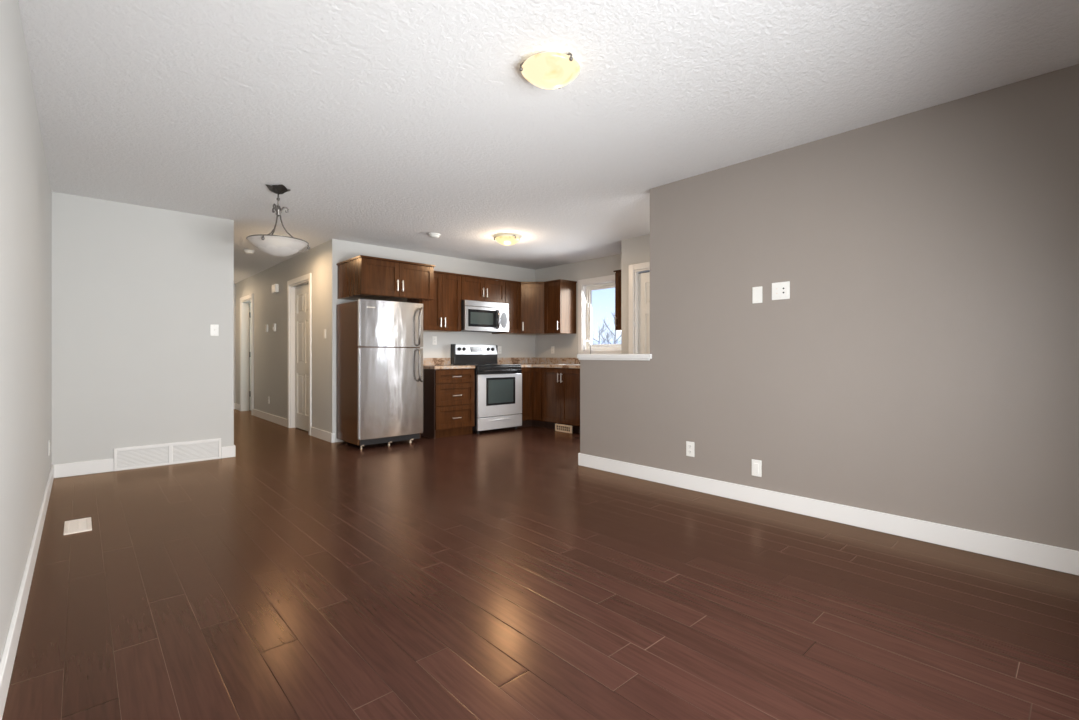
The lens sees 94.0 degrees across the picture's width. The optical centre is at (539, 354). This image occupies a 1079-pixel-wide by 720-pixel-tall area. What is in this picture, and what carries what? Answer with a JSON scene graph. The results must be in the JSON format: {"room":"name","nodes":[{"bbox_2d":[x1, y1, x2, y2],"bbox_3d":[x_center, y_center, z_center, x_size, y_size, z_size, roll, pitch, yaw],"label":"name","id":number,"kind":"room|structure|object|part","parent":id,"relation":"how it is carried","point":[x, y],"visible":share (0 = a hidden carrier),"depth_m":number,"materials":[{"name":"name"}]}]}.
{"room":"empty living room","nodes":[
{"label":"empty living room","id":0,"kind":"room"},
{"bbox_2d":[0,0,51,661],"bbox_3d":[-2.058,-0.170,1.899,0.120,2.440,6.580,0,0,-42],"label":"wall","id":1,"kind":"structure","parent":0,"point":[25,188],"depth_m":2.09,"materials":[{"name":"grey paint"}]},
{"bbox_2d":[0,465,53,719],"bbox_3d":[-2.019,0.993,1.955,0.014,0.115,6.310,0,0,-42],"label":"baseboard","id":2,"kind":"structure","parent":1,"relation":"attached to","point":[11,644],"depth_m":1.93,"materials":[{"name":"white paint"}]},
{"bbox_2d":[48,440,49,455],"bbox_3d":[-3.771,0.715,3.869,0.008,0.115,0.070,0,0,-42],"label":"electrical outlet","id":3,"kind":"object","parent":1,"relation":"attached to","point":[49,440],"visible":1,"depth_m":3.85,"materials":[{"name":"white plastic"}]},
{"bbox_2d":[52,192,233,464],"bbox_3d":[-3.694,-0.170,4.779,1.350,2.440,0.120,0,0,-42],"label":"wall","id":4,"kind":"structure","parent":0,"point":[138,291],"depth_m":4.66,"materials":[{"name":"grey paint"}]},
{"bbox_2d":[54,445,235,477],"bbox_3d":[-4.043,0.993,5.182,1.350,0.115,1.214,0,0,-42],"label":"baseboard","id":5,"kind":"structure","parent":4,"relation":"attached to","point":[105,465],"depth_m":4.43,"materials":[{"name":"white paint"}]},
{"bbox_2d":[114,438,220,470],"bbox_3d":[-3.540,0.948,4.826,0.830,0.205,0.017,0,0,-42],"label":"air vent","id":6,"kind":"object","parent":4,"relation":"in","point":[125,458],"visible":1,"depth_m":4.80,"materials":[{"name":"white metal"}]},
{"bbox_2d":[210,324,218,335],"bbox_3d":[-3.274,-0.250,5.069,0.072,0.115,0.017,0,0,-42],"label":"light switch","id":7,"kind":"object","parent":4,"relation":"attached to","point":[214,329],"visible":1,"depth_m":5.07,"materials":[{"name":"white plastic"}]},
{"bbox_2d":[234,283,235,402],"bbox_3d":[-6.337,-0.170,9.461,1.300,2.440,0.120,0,0,-42],"label":"wall","id":8,"kind":"structure","parent":0,"point":[234,283],"depth_m":9.77,"materials":[{"name":"grey paint"}]},
{"bbox_2d":[249,302,250,409],"bbox_3d":[-4.321,-0.170,9.664,1.950,2.440,1.700,0,0,-42],"label":"wall","id":9,"kind":"structure","parent":0,"point":[250,302],"depth_m":9.58,"materials":[{"name":"grey paint"}]},
{"bbox_2d":[249,303,250,409],"bbox_3d":[-5.168,0.032,9.705,0.770,2.016,0.047,0,0,-42],"label":"door","id":10,"kind":"structure","parent":9,"relation":"in","point":[250,303],"depth_m":9.45,"materials":[{"name":"white paint"}]},
{"bbox_2d":[236,239,341,441],"bbox_3d":[-4.148,-0.170,7.939,0.120,2.440,5.080,0,0,-42],"label":"wall","id":11,"kind":"structure","parent":0,"point":[269,308],"depth_m":7.36,"materials":[{"name":"grey paint"}]},
{"bbox_2d":[240,294,252,414],"bbox_3d":[-5.262,-0.010,9.143,0.136,2.120,0.940,0,0,-42],"label":"door frame","id":12,"kind":"structure","parent":11,"relation":"attached to","point":[244,301],"depth_m":9.41,"materials":[{"name":"white paint"}]},
{"bbox_2d":[272,284,278,292],"bbox_3d":[-4.050,-1.015,7.704,0.052,0.124,0.200,0,0,-42],"label":"door chime","id":13,"kind":"object","parent":11,"relation":"attached to","point":[275,288],"visible":1,"depth_m":7.64,"materials":[{"name":"white plastic"}]},
{"bbox_2d":[234,403,334,442],"bbox_3d":[-4.571,0.993,7.544,1.082,0.115,5.094,0,0,-42],"label":"baseboard","id":14,"kind":"structure","parent":11,"relation":"attached to","point":[321,434],"depth_m":7.44,"materials":[{"name":"white paint"}]},
{"bbox_2d":[287,273,311,435],"bbox_3d":[-3.269,-0.010,6.961,0.136,2.120,0.990,0,0,-42],"label":"door frame","id":15,"kind":"structure","parent":11,"relation":"attached to","point":[305,279],"depth_m":7.23,"materials":[{"name":"white paint"}]},
{"bbox_2d":[295,283,308,430],"bbox_3d":[-3.268,0.032,6.962,0.091,2.016,0.808,0,0,-42],"label":"door","id":16,"kind":"structure","parent":11,"relation":"in","point":[301,292],"depth_m":7.03,"materials":[{"name":"white paint"}]},
{"bbox_2d":[332,239,333,432],"bbox_3d":[-2.473,-0.228,6.027,0.023,2.325,0.002,0,0,-42],"label":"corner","id":17,"kind":"structure","parent":11,"relation":"attached to","point":[332,239],"depth_m":6.03,"materials":[{"name":"grey paint"}]},
{"bbox_2d":[342,240,534,441],"bbox_3d":[-1.228,-0.170,7.247,3.260,2.440,0.120,0,0,-42],"label":"wall","id":18,"kind":"structure","parent":0,"point":[513,346],"depth_m":7.25,"materials":[{"name":"grey paint"}]},
{"bbox_2d":[336,255,434,302],"bbox_3d":[-1.853,-0.887,6.100,0.938,0.425,0.730,0,0,-42],"label":"upper cabinet","id":19,"kind":"object","parent":18,"relation":"attached to","point":[361,276],"visible":1,"depth_m":5.83,"materials":[{"name":"brown wood"}]},
{"bbox_3d":[-1.805,-0.876,5.710,0.452,0.392,0.020,0,0,-42],"label":"door","id":20,"kind":"part","parent":19,"relation":"part of","materials":[{"name":"brown wood"}]},
{"bbox_3d":[-1.860,-1.089,6.107,0.938,0.022,0.710,0,0,-42],"label":"cornice","id":21,"kind":"part","parent":19,"relation":"part of","materials":[{"name":"brown wood"}]},
{"bbox_3d":[-1.469,-0.876,6.017,0.452,0.392,0.020,0,0,-42],"label":"door","id":22,"kind":"part","parent":19,"relation":"part of","materials":[{"name":"brown wood"}]},
{"bbox_2d":[432,336,436,344],"bbox_3d":[-1.450,-0.200,6.957,0.070,0.115,0.008,0,0,-42],"label":"electrical outlet","id":23,"kind":"object","parent":18,"relation":"attached to","point":[434,338],"visible":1,"depth_m":6.96,"materials":[{"name":"white plastic"}]},
{"bbox_2d":[423,358,450,364],"bbox_3d":[-1.489,0.090,6.913,0.615,0.100,0.020,0,0,-42],"label":"backsplash","id":24,"kind":"structure","parent":18,"relation":"attached to","point":[426,361],"depth_m":6.96,"materials":[{"name":"stone"}]},
{"bbox_2d":[417,271,461,331],"bbox_3d":[-1.400,-0.710,6.754,0.630,0.780,0.374,0,0,-42],"label":"upper cabinet","id":25,"kind":"object","parent":18,"relation":"attached to","point":[442,313],"visible":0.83,"depth_m":6.67,"materials":[{"name":"brown wood"}]},
{"bbox_3d":[-1.404,-0.699,6.557,0.297,0.747,0.020,0,0,-42],"label":"door","id":26,"kind":"part","parent":25,"relation":"part of","materials":[{"name":"brown wood"}]},
{"bbox_3d":[-1.407,-1.089,6.761,0.630,0.022,0.355,0,0,-42],"label":"cornice","id":27,"kind":"part","parent":25,"relation":"part of","materials":[{"name":"brown wood"}]},
{"bbox_3d":[-1.182,-0.699,6.760,0.297,0.747,0.020,0,0,-42],"label":"door","id":28,"kind":"part","parent":25,"relation":"part of","materials":[{"name":"brown wood"}]},
{"bbox_2d":[461,274,505,302],"bbox_3d":[-0.883,-0.925,7.226,0.765,0.350,0.374,0,0,-42],"label":"upper cabinet","id":29,"kind":"object","parent":18,"relation":"attached to","point":[476,288],"visible":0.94,"depth_m":7.09,"materials":[{"name":"brown wood"}]},
{"bbox_3d":[-0.928,-0.914,6.992,0.380,0.317,0.020,0,0,-42],"label":"door","id":30,"kind":"part","parent":29,"relation":"part of","materials":[{"name":"brown wood"}]},
{"bbox_3d":[-0.890,-1.089,7.233,0.765,0.022,0.355,0,0,-42],"label":"cornice","id":31,"kind":"part","parent":29,"relation":"part of","materials":[{"name":"brown wood"}]},
{"bbox_2d":[461,300,508,332],"bbox_3d":[-0.843,-0.541,7.181,0.756,0.412,0.490,0,0,-42],"label":"microwave","id":32,"kind":"object","parent":29,"relation":"attached to","point":[476,316],"visible":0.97,"depth_m":7.02,"materials":[{"name":"silver metal"}]},
{"bbox_3d":[-0.802,-0.500,7.003,0.575,0.330,0.033,0,0,-42],"label":"door","id":33,"kind":"part","parent":32,"relation":"part of","materials":[{"name":"silver metal"}]},
{"bbox_3d":[-0.804,-0.507,6.994,0.390,0.165,0.019,0,0,-42],"label":"glass pane","id":34,"kind":"part","parent":32,"relation":"part of","materials":[{"name":"grey glass"}]},
{"bbox_3d":[-0.585,-0.507,7.136,0.077,0.284,0.037,0,0,39],"label":"handle","id":35,"kind":"part","parent":32,"relation":"part of","materials":[{"name":"metal"}]},
{"bbox_3d":[-0.522,-0.500,7.259,0.178,0.330,0.033,0,0,-42],"label":"control panel","id":36,"kind":"part","parent":32,"relation":"part of","materials":[{"name":"silver metal"}]},
{"bbox_3d":[-0.646,-0.914,7.250,0.380,0.317,0.020,0,0,-42],"label":"door","id":37,"kind":"part","parent":29,"relation":"part of","materials":[{"name":"brown wood"}]},
{"bbox_2d":[498,346,501,353],"bbox_3d":[-0.611,-0.077,7.723,0.070,0.115,0.008,0,0,-42],"label":"electrical outlet","id":38,"kind":"object","parent":18,"relation":"attached to","point":[499,347],"visible":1,"depth_m":7.72,"materials":[{"name":"white plastic"}]},
{"bbox_2d":[492,280,520,333],"bbox_3d":[-0.489,-0.710,7.586,0.295,0.780,0.374,0,0,-42],"label":"upper cabinet","id":39,"kind":"object","parent":18,"relation":"attached to","point":[512,288],"visible":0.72,"depth_m":7.49,"materials":[{"name":"brown wood"}]},
{"bbox_3d":[-0.393,-0.699,7.480,0.292,0.747,0.020,0,0,-42],"label":"door","id":40,"kind":"part","parent":39,"relation":"part of","materials":[{"name":"brown wood"}]},
{"bbox_2d":[509,282,555,334],"bbox_3d":[-0.093,-0.710,7.791,0.608,0.780,0.606,0,0,-42],"label":"upper cabinet","id":41,"kind":"object","parent":18,"relation":"attached to","point":[532,293],"visible":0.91,"depth_m":7.57,"materials":[{"name":"brown wood"}]},
{"bbox_3d":[-0.093,-1.089,7.791,0.608,0.022,0.606,0,0,-42],"label":"cornice","id":42,"kind":"part","parent":41,"relation":"part of","materials":[{"name":"brown wood"}]},
{"bbox_3d":[-0.103,-0.699,7.572,0.344,0.747,0.020,0,0,3],"label":"door","id":43,"kind":"part","parent":41,"relation":"part of","materials":[{"name":"brown wood"}]},
{"bbox_2d":[2,409,1078,719],"bbox_3d":[-1.456,1.100,5.807,6.320,0.100,12.140,0,0,-42],"label":"floor","id":44,"kind":"structure","parent":0,"point":[495,574],"depth_m":2.14,"materials":[{"name":"laminate"}]},
{"bbox_2d":[63,517,91,534],"bbox_3d":[-2.826,1.046,3.080,0.124,0.008,0.310,0,0,-42],"label":"floor vent","id":45,"kind":"object","parent":44,"relation":"in","point":[84,524],"visible":1,"depth_m":3.06,"materials":[{"name":"beige metal"}]},
{"bbox_2d":[337,298,422,448],"bbox_3d":[-1.894,0.210,6.016,0.778,1.680,0.770,0,0,-42],"label":"refrigerator","id":46,"kind":"object","parent":44,"relation":"on","point":[380,354],"visible":1,"depth_m":5.76,"materials":[{"name":"silver metal"}]},
{"bbox_3d":[-1.701,0.426,5.807,0.775,1.017,0.070,0,0,-42],"label":"fridge door","id":47,"kind":"part","parent":46,"relation":"part of","materials":[{"name":"silver metal"}]},
{"bbox_3d":[-1.701,-0.355,5.807,0.775,0.520,0.070,0,0,-42],"label":"freezer door","id":48,"kind":"part","parent":46,"relation":"part of","materials":[{"name":"silver metal"}]},
{"bbox_3d":[-1.419,0.125,5.988,0.081,0.403,0.087,0,0,-42],"label":"handle","id":49,"kind":"part","parent":46,"relation":"part of","materials":[{"name":"grey metal"}]},
{"bbox_3d":[-1.417,-0.336,5.985,0.080,0.464,0.081,0,0,-42],"label":"handle","id":50,"kind":"part","parent":46,"relation":"part of","materials":[{"name":"grey metal"}]},
{"bbox_2d":[420,368,474,438],"bbox_3d":[-1.273,0.614,6.681,0.605,0.872,0.654,0,0,-42],"label":"base cabinet","id":51,"kind":"object","parent":44,"relation":"on","point":[448,394],"visible":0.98,"depth_m":6.43,"materials":[{"name":"brown wood"}]},
{"bbox_3d":[-1.509,0.614,6.503,0.018,0.872,0.599,0,0,-42],"label":"panel","id":52,"kind":"part","parent":51,"relation":"part of","materials":[{"name":"brown wood"}]},
{"bbox_2d":[423,358,474,368],"bbox_3d":[-1.285,0.108,6.690,0.615,0.137,0.624,0,0,-42],"label":"countertop","id":53,"kind":"structure","parent":51,"relation":"on","point":[428,363],"depth_m":6.71,"materials":[{"name":"stone"}]},
{"bbox_3d":[-1.081,0.794,6.473,0.582,0.284,0.020,0,0,-42],"label":"drawer","id":54,"kind":"part","parent":51,"relation":"part of","materials":[{"name":"brown wood"}]},
{"bbox_3d":[-1.081,0.506,6.473,0.582,0.275,0.020,0,0,-42],"label":"drawer","id":55,"kind":"part","parent":51,"relation":"part of","materials":[{"name":"brown wood"}]},
{"bbox_3d":[-1.081,0.278,6.473,0.582,0.162,0.020,0,0,-42],"label":"drawer","id":56,"kind":"part","parent":51,"relation":"part of","materials":[{"name":"brown wood"}]},
{"bbox_2d":[451,344,521,433],"bbox_3d":[-0.733,0.448,7.113,0.761,1.205,0.734,0,0,-42],"label":"range","id":57,"kind":"object","parent":44,"relation":"on","point":[498,387],"visible":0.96,"depth_m":6.94,"materials":[{"name":"silver metal"}]},
{"bbox_3d":[-0.940,-0.077,7.351,0.736,0.135,0.104,0,0,-42],"label":"control panel","id":58,"kind":"part","parent":57,"relation":"part of","materials":[{"name":"silver metal"}]},
{"bbox_2d":[455,364,520,366],"bbox_3d":[-0.738,0.144,7.117,0.758,0.020,0.602,0,0,-42],"label":"cooktop","id":59,"kind":"object","parent":57,"relation":"in","point":[476,365],"depth_m":7.05,"materials":[{"name":"black glass"}]},
{"bbox_3d":[-0.539,0.921,6.900,0.756,0.168,0.038,0,0,-42],"label":"storage drawer","id":60,"kind":"part","parent":57,"relation":"part of","materials":[{"name":"silver metal"}]},
{"bbox_3d":[-0.539,0.545,6.900,0.756,0.566,0.038,0,0,-42],"label":"oven door","id":61,"kind":"part","parent":57,"relation":"part of","materials":[{"name":"silver metal"}]},
{"bbox_3d":[-0.532,0.493,6.893,0.436,0.318,0.015,0,0,-42],"label":"glass pane","id":62,"kind":"part","parent":57,"relation":"part of","materials":[{"name":"grey glass"}]},
{"bbox_3d":[-0.509,0.212,6.868,0.666,0.026,0.070,0,0,-42],"label":"handle","id":63,"kind":"part","parent":57,"relation":"part of","materials":[{"name":"black metal"}]},
{"bbox_2d":[517,367,544,427],"bbox_3d":[-0.108,0.614,7.634,0.843,0.872,0.817,0,0,-42],"label":"base cabinet","id":64,"kind":"object","parent":44,"relation":"on","point":[531,413],"visible":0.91,"depth_m":7.29,"materials":[{"name":"brown wood"}]},
{"bbox_3d":[-0.196,0.563,7.281,0.235,0.747,0.020,0,0,-42],"label":"door","id":65,"kind":"part","parent":64,"relation":"part of","materials":[{"name":"brown wood"}]},
{"bbox_3d":[-0.039,0.563,7.276,0.020,0.747,0.190,0,0,-42],"label":"door","id":66,"kind":"part","parent":64,"relation":"part of","materials":[{"name":"brown wood"}]},
{"bbox_2d":[497,357,579,367],"bbox_3d":[0.173,0.108,7.321,0.849,0.137,1.659,0,0,-42],"label":"countertop","id":67,"kind":"structure","parent":64,"relation":"on","point":[526,361],"depth_m":7.77,"materials":[{"name":"stone"}]},
{"bbox_2d":[542,367,579,432],"bbox_3d":[0.520,0.614,7.083,0.650,0.872,0.840,0,0,-42],"label":"base cabinet","id":68,"kind":"object","parent":44,"relation":"on","point":[560,386],"visible":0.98,"depth_m":6.89,"materials":[{"name":"brown wood"}]},
{"bbox_3d":[0.171,0.563,7.049,0.020,0.747,0.377,0,0,-42],"label":"door","id":69,"kind":"part","parent":68,"relation":"part of","materials":[{"name":"brown wood"}]},
{"bbox_2d":[555,424,571,432],"bbox_3d":[0.327,1.000,6.839,0.030,0.100,0.300,0,0,-42],"label":"register","id":70,"kind":"object","parent":68,"relation":"attached to","point":[558,427],"visible":1,"depth_m":6.83,"materials":[{"name":"beige metal"}]},
{"bbox_3d":[0.427,0.563,6.768,0.020,0.747,0.377,0,0,-42],"label":"door","id":71,"kind":"part","parent":68,"relation":"part of","materials":[{"name":"brown wood"}]},
{"bbox_2d":[18,0,1078,282],"bbox_3d":[-1.456,-1.440,5.807,6.320,0.100,12.140,0,0,-42],"label":"ceiling","id":72,"kind":"structure","parent":0,"point":[385,123],"depth_m":2.71,"materials":[{"name":"white paint"}]},
{"bbox_2d":[243,250,254,253],"bbox_3d":[-3.865,-1.368,6.695,0.130,0.044,0.130,0,0,-42],"label":"smoke detector","id":73,"kind":"object","parent":72,"relation":"attached to","point":[245,251],"visible":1,"depth_m":6.66,"materials":[{"name":"white plastic"}]},
{"bbox_2d":[246,184,309,256],"bbox_3d":[-2.156,-1.103,4.164,0.470,0.575,0.458,0,0,-30],"label":"pendant light","id":74,"kind":"object","parent":72,"relation":"hanging from","point":[273,245],"visible":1,"depth_m":4.08,"materials":[{"name":"white glass"}]},
{"bbox_3d":[-2.162,-1.036,4.035,0.126,0.280,0.205,0,0,-30],"label":"arm","id":75,"kind":"part","parent":74,"relation":"part of","materials":[{"name":"grey metal"}]},
{"bbox_3d":[-2.161,-0.877,4.161,0.448,0.124,0.448,0,0,-30],"label":"lamp shade","id":76,"kind":"part","parent":74,"relation":"part of","materials":[{"name":"white glass"}]},
{"bbox_3d":[-2.161,-1.242,4.161,0.048,0.195,0.048,0,0,-30],"label":"stem","id":77,"kind":"part","parent":74,"relation":"part of","materials":[{"name":"grey metal"}]},
{"bbox_3d":[-2.053,-1.036,4.224,0.234,0.280,0.024,0,0,-30],"label":"arm","id":78,"kind":"part","parent":74,"relation":"part of","materials":[{"name":"grey metal"}]},
{"bbox_2d":[428,233,439,237],"bbox_3d":[-1.209,-1.368,5.788,0.136,0.044,0.136,0,0,-42],"label":"smoke detector","id":79,"kind":"object","parent":72,"relation":"attached to","point":[432,235],"visible":1,"depth_m":5.74,"materials":[{"name":"white plastic"}]},
{"bbox_2d":[494,234,519,245],"bbox_3d":[-0.373,-1.339,5.896,0.300,0.102,0.310,0,0,-42],"label":"ceiling light","id":80,"kind":"object","parent":72,"relation":"attached to","point":[505,239],"visible":1,"depth_m":5.81,"materials":[{"name":"white glass"}]},
{"bbox_2d":[519,51,579,88],"bbox_3d":[0.056,-1.339,2.394,0.280,0.102,0.290,0,0,-42],"label":"ceiling light","id":81,"kind":"object","parent":72,"relation":"attached to","point":[545,69],"visible":1,"depth_m":2.33,"materials":[{"name":"white glass"}]},
{"bbox_2d":[535,254,620,357],"bbox_3d":[0.785,-0.170,7.386,0.140,2.440,2.390,0,0,-42],"label":"wall","id":82,"kind":"structure","parent":0,"point":[565,345],"depth_m":7.64,"materials":[{"name":"grey paint"}]},
{"bbox_2d":[497,357,579,363],"bbox_3d":[0.173,0.090,7.321,0.849,0.100,1.659,0,0,-42],"label":"backsplash","id":83,"kind":"structure","parent":82,"relation":"attached to","point":[526,360],"depth_m":7.89,"materials":[{"name":"stone"}]},
{"bbox_2d":[544,279,576,333],"bbox_3d":[0.304,-0.710,7.529,0.374,0.780,0.358,0,0,-42],"label":"upper cabinet","id":84,"kind":"object","parent":82,"relation":"attached to","point":[560,294],"visible":1,"depth_m":7.43,"materials":[{"name":"brown wood"}]},
{"bbox_3d":[0.194,-0.699,7.438,0.020,0.747,0.341,0,0,-42],"label":"door","id":85,"kind":"part","parent":84,"relation":"part of","materials":[{"name":"brown wood"}]},
{"bbox_3d":[0.311,-1.089,7.536,0.354,0.022,0.358,0,0,-42],"label":"cornice","id":86,"kind":"part","parent":84,"relation":"part of","materials":[{"name":"brown wood"}]},
{"bbox_2d":[578,275,620,353],"bbox_3d":[0.933,-0.557,7.209,0.156,1.115,0.890,0,0,-42],"label":"window","id":87,"kind":"structure","parent":82,"relation":"in","point":[585,286],"depth_m":7.44,"materials":[{"name":"white paint"}]},
{"bbox_3d":[0.962,-0.555,7.236,0.060,0.946,0.726,0,0,-42],"label":"frame","id":88,"kind":"part","parent":87,"relation":"part of","materials":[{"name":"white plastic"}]},
{"bbox_3d":[0.961,-0.555,7.235,0.033,0.870,0.650,0,0,-42],"label":"sash","id":89,"kind":"part","parent":87,"relation":"part of","materials":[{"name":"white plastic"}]},
{"bbox_2d":[613,270,620,330],"bbox_3d":[1.208,-0.710,6.539,0.374,0.780,0.359,0,0,-42],"label":"upper cabinet","id":90,"kind":"object","parent":82,"relation":"attached to","point":[617,272],"visible":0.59,"depth_m":6.52,"materials":[{"name":"brown wood"}]},
{"bbox_2d":[621,234,649,353],"bbox_3d":[2.118,-0.170,5.340,0.650,2.440,2.630,0,0,-42],"label":"wall","id":91,"kind":"structure","parent":0,"point":[636,250],"depth_m":6.02,"materials":[{"name":"grey paint"}]},
{"bbox_2d":[629,262,649,353],"bbox_3d":[1.440,-0.010,5.675,0.136,2.120,0.980,0,0,-42],"label":"door frame","id":92,"kind":"structure","parent":91,"relation":"attached to","point":[634,270],"depth_m":5.95,"materials":[{"name":"white paint"}]},
{"bbox_2d":[638,271,649,353],"bbox_3d":[1.453,0.032,5.686,0.035,2.016,0.800,0,0,-42],"label":"door","id":93,"kind":"structure","parent":91,"relation":"in","point":[643,277],"depth_m":5.90,"materials":[{"name":"white paint"}]},
{"bbox_2d":[580,64,1078,550],"bbox_3d":[1.706,-0.170,3.441,0.120,2.440,3.780,0,0,-42],"label":"wall","id":94,"kind":"structure","parent":0,"point":[920,361],"depth_m":2.97,"materials":[{"name":"beige paint"}]},
{"bbox_2d":[577,354,651,359],"bbox_3d":[0.700,0.019,4.542,0.164,0.054,0.840,0,0,-42],"label":"ledge","id":95,"kind":"object","parent":94,"relation":"attached to","point":[580,356],"visible":0.81,"depth_m":4.46,"materials":[{"name":"white paint"}]},
{"bbox_2d":[686,441,693,456],"bbox_3d":[1.176,0.734,3.925,0.008,0.115,0.070,0,0,-42],"label":"electrical outlet","id":96,"kind":"object","parent":94,"relation":"attached to","point":[689,445],"visible":1,"depth_m":3.92,"materials":[{"name":"white plastic"}]},
{"bbox_2d":[752,459,761,476],"bbox_3d":[1.527,0.796,3.541,0.009,0.115,0.070,0,0,-42],"label":"electrical outlet","id":97,"kind":"object","parent":94,"relation":"attached to","point":[756,464],"visible":1,"depth_m":3.53,"materials":[{"name":"white plastic"}]},
{"bbox_2d":[752,286,761,302],"bbox_3d":[1.532,-0.422,3.537,0.007,0.115,0.070,0,0,-42],"label":"wall plate","id":98,"kind":"object","parent":94,"relation":"attached to","point":[756,291],"visible":1,"depth_m":3.53,"materials":[{"name":"white plastic"}]},
{"bbox_2d":[772,281,789,299],"bbox_3d":[1.637,-0.436,3.418,0.012,0.118,0.118,0,0,-42],"label":"wall plate","id":99,"kind":"object","parent":94,"relation":"attached to","point":[780,290],"visible":1,"depth_m":3.41,"materials":[{"name":"white plastic"}]},
{"bbox_2d":[578,453,1078,575],"bbox_3d":[1.651,0.993,3.501,0.148,0.115,3.644,0,0,-42],"label":"baseboard","id":100,"kind":"structure","parent":94,"relation":"attached to","point":[1055,558],"depth_m":3.03,"materials":[{"name":"white paint"}]},
{"label":"outside","id":101,"kind":"structure","parent":0,"visible":0},
{"bbox_3d":[32.148,1.675,36.126,83.800,0.050,130.000,0,0,-42],"label":"ground","id":102,"kind":"structure","parent":101,"visible":0},
{"bbox_2d":[592,324,612,343],"bbox_3d":[3.226,-0.109,26.748,2.792,3.523,1.888,0,0,-42],"label":"bare tree","id":103,"kind":"object","parent":102,"relation":"on","point":[602,324],"visible":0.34,"depth_m":26.80,"materials":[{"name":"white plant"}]},
{"bbox_2d":[592,341,620,346],"bbox_3d":[6.291,0.157,47.586,8.400,2.986,4.783,0,0,0],"label":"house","id":104,"kind":"structure","parent":102,"relation":"on","point":[593,342],"depth_m":47.12,"materials":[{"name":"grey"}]},
{"bbox_2d":[599,312,620,346],"bbox_3d":[3.733,-0.282,24.905,2.684,3.869,2.354,0,0,-42],"label":"bare tree","id":105,"kind":"object","parent":102,"relation":"on","point":[613,337],"visible":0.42,"depth_m":24.74,"materials":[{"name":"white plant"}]}
]}

